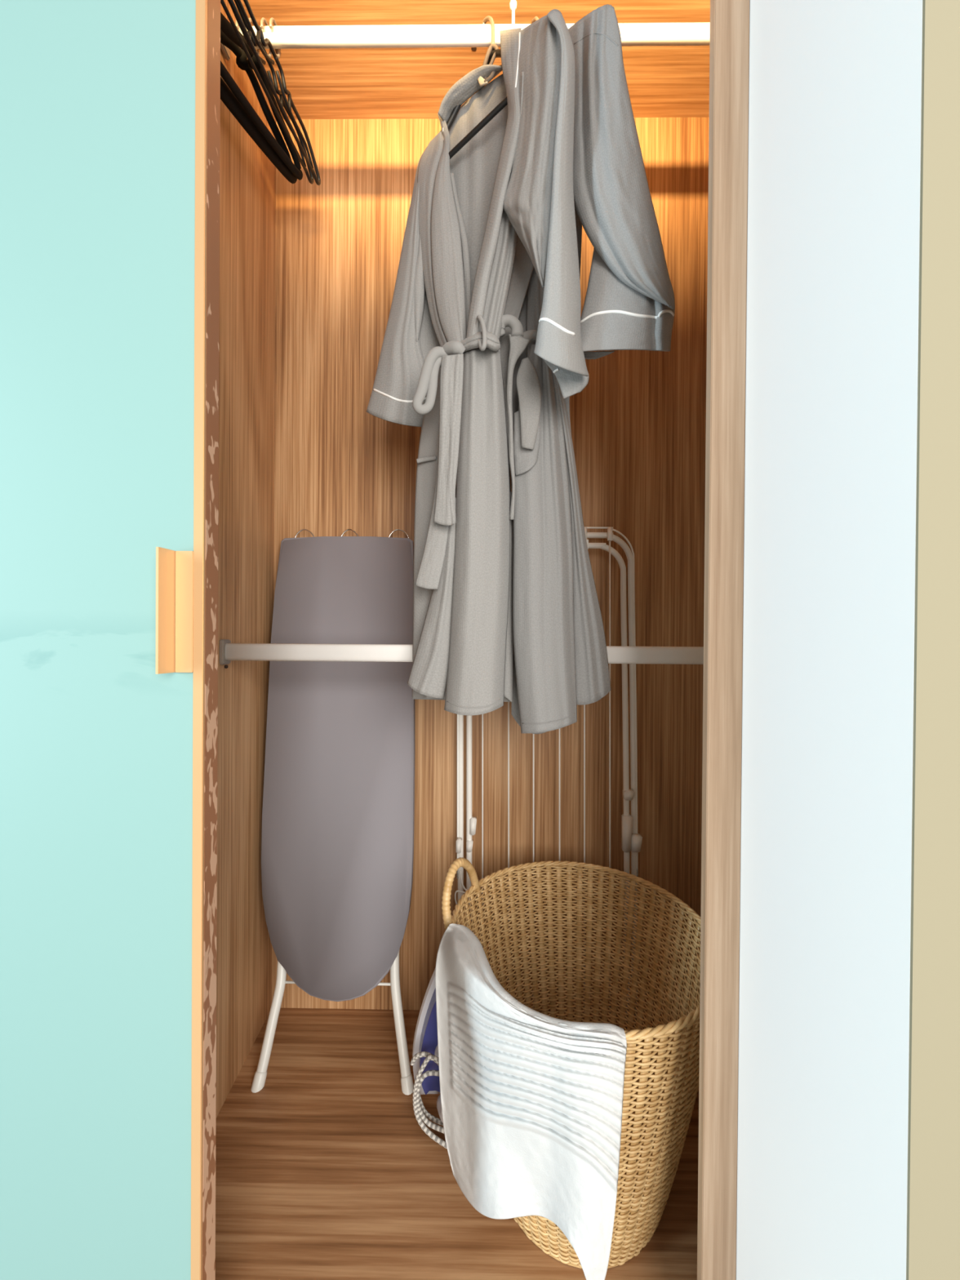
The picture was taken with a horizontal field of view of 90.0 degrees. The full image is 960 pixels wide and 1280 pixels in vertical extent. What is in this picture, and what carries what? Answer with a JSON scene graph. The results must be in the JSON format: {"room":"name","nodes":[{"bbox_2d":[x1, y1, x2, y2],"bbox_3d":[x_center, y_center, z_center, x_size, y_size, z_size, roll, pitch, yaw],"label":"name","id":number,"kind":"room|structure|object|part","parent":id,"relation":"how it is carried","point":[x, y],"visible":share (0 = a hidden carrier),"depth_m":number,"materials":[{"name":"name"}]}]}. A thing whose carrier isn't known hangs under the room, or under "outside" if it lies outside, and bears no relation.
{"room":"closet","nodes":[
{"label":"closet","id":0,"kind":"room"},
{"bbox_2d":[215,0,275,1119],"bbox_3d":[-0.463,-0.155,0.810,0.020,2.024,0.552,0,0,-3],"label":"wall","id":1,"kind":"structure","parent":0,"point":[247,177],"depth_m":0.93,"materials":[{"name":"brown wood"}]},
{"bbox_2d":[0,0,220,1279],"bbox_3d":[-0.862,-0.275,0.502,1.160,2.380,0.050,0,0,1],"label":"door","id":2,"kind":"structure","parent":1,"relation":"in","point":[110,109],"depth_m":0.50,"materials":[{"name":"teal paint"}]},
{"bbox_3d":[-0.304,-0.029,0.495,0.018,0.125,0.004,0,0,1],"label":"handle","id":3,"kind":"part","parent":2,"relation":"part of","materials":[{"name":"beige wood"}]},
{"bbox_2d":[219,639,703,668],"bbox_3d":[0.064,0.028,0.845,1.040,0.051,0.026,0,0,1],"label":"rail","id":4,"kind":"object","parent":1,"relation":"attached to","point":[228,651],"visible":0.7,"depth_m":0.84,"materials":[{"name":"silver metal"}]},
{"bbox_2d":[215,1008,698,1279],"bbox_3d":[0.013,0.851,0.780,1.260,0.020,0.610,0,0,1],"label":"floor","id":5,"kind":"structure","parent":0,"point":[327,1171],"depth_m":0.74,"materials":[{"name":"brown wood"}]},
{"bbox_2d":[250,528,414,1095],"bbox_3d":[-0.283,0.305,0.975,0.334,1.100,0.187,0,0,1],"label":"ironing board","id":6,"kind":"object","parent":5,"relation":"on","point":[337,837],"visible":0.99,"depth_m":0.99,"materials":[{"name":"grey fabric"}]},
{"bbox_3d":[-0.406,0.548,0.973,0.025,0.607,0.179,0,0,6],"label":"leg","id":7,"kind":"part","parent":6,"relation":"part of","materials":[{"name":"white metal"}]},
{"bbox_3d":[-0.167,0.550,0.971,0.026,0.612,0.197,0,0,-24],"label":"leg","id":8,"kind":"part","parent":6,"relation":"part of","materials":[{"name":"white metal"}]},
{"bbox_2d":[409,967,447,1149],"bbox_3d":[-0.065,0.710,0.834,0.113,0.265,0.126,0,0,1],"label":"iron","id":9,"kind":"object","parent":5,"relation":"on","point":[424,1060],"visible":0.48,"depth_m":0.83,"materials":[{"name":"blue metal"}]},
{"bbox_3d":[-0.088,0.706,0.808,0.062,0.030,0.013,0,0,11],"label":"power cord","id":10,"kind":"part","parent":9,"relation":"part of","materials":[{"name":"white fabric"}]},
{"bbox_3d":[-0.061,0.692,0.852,0.092,0.191,0.048,0,0,-11],"label":"water tank","id":11,"kind":"part","parent":9,"relation":"part of","materials":[{"name":"blue plastic"}]},
{"bbox_3d":[-0.076,0.765,0.798,0.072,0.156,0.023,0,0,1],"label":"power cord","id":12,"kind":"part","parent":9,"relation":"part of","materials":[{"name":"white fabric"}]},
{"bbox_3d":[-0.080,0.772,0.804,0.059,0.099,0.023,0,0,1],"label":"power cord","id":13,"kind":"part","parent":9,"relation":"part of","materials":[{"name":"white fabric"}]},
{"bbox_3d":[-0.081,0.801,0.822,0.058,0.053,0.014,0,0,6],"label":"power cord","id":14,"kind":"part","parent":9,"relation":"part of","materials":[{"name":"white fabric"}]},
{"bbox_3d":[-0.055,0.716,0.812,0.031,0.201,0.083,0,0,-11],"label":"iron handle","id":15,"kind":"part","parent":9,"relation":"part of","materials":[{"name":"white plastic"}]},
{"bbox_2d":[454,526,642,1023],"bbox_3d":[0.147,0.297,1.035,0.402,1.086,0.042,0,0,1],"label":"drying rack","id":16,"kind":"object","parent":5,"relation":"on","point":[631,841],"visible":0.6,"depth_m":1.03,"materials":[{"name":"white metal"}]},
{"bbox_3d":[0.147,0.138,1.045,0.400,0.769,0.004,0,0,1],"label":"rod","id":17,"kind":"part","parent":16,"relation":"part of","materials":[{"name":"white metal"}]},
{"bbox_2d":[584,527,586,540],"bbox_3d":[0.224,-0.227,1.031,0.012,0.030,0.016,0,0,1],"label":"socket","id":18,"kind":"object","parent":16,"relation":"attached to","point":[585,528],"depth_m":1.03,"materials":[{"name":"white"}]},
{"bbox_2d":[607,527,612,541],"bbox_3d":[0.279,-0.227,1.030,0.012,0.030,0.016,0,0,1],"label":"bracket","id":19,"kind":"object","parent":16,"relation":"attached to","point":[609,529],"depth_m":1.03,"materials":[{"name":"white"}]},
{"bbox_2d":[441,857,700,1268],"bbox_3d":[0.152,0.612,0.776,0.431,0.456,0.435,0,0,1],"label":"laundry basket","id":20,"kind":"object","parent":5,"relation":"on","point":[655,1126],"visible":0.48,"depth_m":0.87,"materials":[{"name":"wicker"}]},
{"bbox_3d":[-0.034,0.430,0.843,0.029,0.097,0.152,1,0,18],"label":"handle","id":21,"kind":"part","parent":20,"relation":"part of","materials":[{"name":"wicker"}]},
{"bbox_2d":[435,923,626,1279],"bbox_3d":[0.036,0.611,0.637,0.321,0.342,0.087,1,0,44],"label":"towel","id":22,"kind":"object","parent":20,"relation":"hanging from","point":[531,1100],"visible":1,"depth_m":0.59,"materials":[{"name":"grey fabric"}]},
{"bbox_2d":[235,0,710,119],"bbox_3d":[0.028,-1.173,0.783,1.260,0.021,0.580,0,0,1],"label":"ceiling","id":23,"kind":"structure","parent":0,"point":[673,81],"depth_m":0.96,"materials":[{"name":"brown wood"}]},
{"bbox_2d":[220,0,710,60],"bbox_3d":[0.073,-1.088,0.823,1.038,0.152,0.028,0,0,1],"label":"rail","id":24,"kind":"object","parent":23,"relation":"hanging from","point":[632,34],"visible":0.51,"depth_m":0.82,"materials":[{"name":"silver metal"}]},
{"bbox_2d":[220,19,297,183],"bbox_3d":[-0.410,-0.963,0.834,0.019,0.205,0.334,0,0,9],"label":"clothes hanger","id":25,"kind":"object","parent":24,"relation":"hanging from","point":[228,98],"visible":0.59,"depth_m":0.85,"materials":[{"name":"grey metal"}]},
{"bbox_3d":[-0.424,-0.960,0.749,0.012,0.103,0.161,0,0,9],"label":"shoulder arm","id":26,"kind":"part","parent":25,"relation":"part of","materials":[{"name":"black"}]},
{"bbox_3d":[-0.398,-0.985,0.910,0.012,0.058,0.158,0,0,9],"label":"shoulder arm","id":27,"kind":"part","parent":25,"relation":"part of","materials":[{"name":"black"}]},
{"bbox_2d":[220,12,302,180],"bbox_3d":[-0.390,-0.965,0.832,0.019,0.200,0.328,0,0,7],"label":"clothes hanger","id":28,"kind":"object","parent":24,"relation":"hanging from","point":[226,27],"visible":0.54,"depth_m":0.84,"materials":[{"name":"grey metal"}]},
{"bbox_3d":[-0.401,-0.960,0.748,0.012,0.102,0.160,0,0,7],"label":"shoulder arm","id":29,"kind":"part","parent":28,"relation":"part of","materials":[{"name":"black"}]},
{"bbox_3d":[-0.380,-0.985,0.910,0.012,0.057,0.157,0,0,7],"label":"shoulder arm","id":30,"kind":"part","parent":28,"relation":"part of","materials":[{"name":"black"}]},
{"bbox_2d":[220,0,313,184],"bbox_3d":[-0.368,-1.004,0.829,0.007,0.122,0.348,0,0,7],"label":"clothes hanger","id":31,"kind":"object","parent":24,"relation":"hanging from","point":[310,179],"visible":0.62,"depth_m":0.83,"materials":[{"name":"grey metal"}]},
{"bbox_3d":[-0.379,-0.976,0.742,0.007,0.068,0.174,0,0,7],"label":"shoulder arm","id":32,"kind":"part","parent":31,"relation":"part of","materials":[{"name":"black plastic"}]},
{"bbox_3d":[-0.358,-0.977,0.915,0.007,0.068,0.174,0,0,7],"label":"shoulder arm","id":33,"kind":"part","parent":31,"relation":"part of","materials":[{"name":"black plastic"}]},
{"bbox_2d":[228,0,320,185],"bbox_3d":[-0.353,-1.002,0.828,0.007,0.126,0.348,0,0,7],"label":"clothes hanger","id":34,"kind":"object","parent":24,"relation":"hanging from","point":[259,37],"visible":0.98,"depth_m":0.84,"materials":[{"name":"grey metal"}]},
{"bbox_3d":[-0.364,-0.974,0.742,0.007,0.071,0.174,0,0,7],"label":"shoulder arm","id":35,"kind":"part","parent":34,"relation":"part of","materials":[{"name":"black plastic"}]},
{"bbox_3d":[-0.344,-0.975,0.915,0.007,0.071,0.174,0,0,7],"label":"shoulder arm","id":36,"kind":"part","parent":34,"relation":"part of","materials":[{"name":"black plastic"}]},
{"bbox_2d":[438,15,507,163],"bbox_3d":[0.017,-0.961,0.809,0.280,0.247,0.047,1,0,39],"label":"clothes hanger","id":37,"kind":"object","parent":24,"relation":"hanging from","point":[503,104],"visible":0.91,"depth_m":0.81,"materials":[{"name":"grey metal"}]},
{"bbox_3d":[0.014,-0.930,0.804,0.280,0.119,0.031,1,0,40],"label":"shoulder arm","id":38,"kind":"part","parent":37,"relation":"part of","materials":[{"name":"black plastic"}]},
{"bbox_2d":[366,8,588,715],"bbox_3d":[-0.025,-0.439,0.775,0.405,1.104,0.153,1,0,35],"label":"bathrobe","id":39,"kind":"object","parent":37,"relation":"hanging from","point":[481,219],"visible":1,"depth_m":0.75,"materials":[{"name":"grey fabric"}]},
{"bbox_3d":[0.007,-0.426,0.810,0.285,1.059,0.073,1,0,23],"label":"panel","id":40,"kind":"part","parent":39,"relation":"part of","materials":[{"name":"grey fabric"}]},
{"bbox_3d":[0.058,-1.105,0.823,0.006,0.118,0.005,0,0,-44],"label":"support post","id":41,"kind":"part","parent":24,"relation":"part of","materials":[{"name":"white metal"}]},
{"bbox_2d":[531,16,538,23],"bbox_3d":[0.113,-0.976,0.800,0.234,0.210,0.033,1,0,43],"label":"clothes hanger","id":42,"kind":"object","parent":24,"relation":"hanging from","point":[535,19],"visible":0.14,"depth_m":0.82,"materials":[{"name":"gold metal"}]},
{"bbox_2d":[499,4,675,733],"bbox_3d":[0.161,-0.394,0.761,0.273,1.113,0.149,1,0,34],"label":"bathrobe","id":43,"kind":"object","parent":42,"relation":"hanging from","point":[561,660],"visible":0.89,"depth_m":0.74,"materials":[{"name":"grey fabric"}]},
{"bbox_3d":[0.126,-0.394,0.778,0.174,1.111,0.095,0,0,1],"label":"panel","id":44,"kind":"part","parent":43,"relation":"part of","materials":[{"name":"grey fabric"}]},
{"bbox_2d":[271,117,709,1014],"bbox_3d":[0.024,-0.168,1.089,1.260,2.054,0.020,0,0,1],"label":"panel","id":45,"kind":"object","parent":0,"point":[638,421],"depth_m":1.08,"materials":[{"name":"brown wood"}]},
{"bbox_2d":[735,0,922,1279],"bbox_3d":[0.293,-0.305,0.410,0.028,2.500,0.214,0,0,1],"label":"wall","id":46,"kind":"structure","parent":0,"point":[835,86],"depth_m":0.38,"materials":[{"name":"white paint"}]},
{"bbox_2d":[697,0,749,1279],"bbox_3d":[0.262,-0.306,0.511,0.036,2.500,0.012,0,0,1],"label":"trim","id":47,"kind":"structure","parent":46,"relation":"attached to","point":[729,43],"depth_m":0.51,"materials":[{"name":"brown wood"}]},
{"bbox_2d":[906,0,959,1279],"bbox_3d":[1.242,-0.297,0.290,1.928,2.500,0.002,0,0,1],"label":"wall","id":48,"kind":"structure","parent":0,"point":[933,1197],"depth_m":0.30,"materials":[{"name":"brown paint"}]}
]}

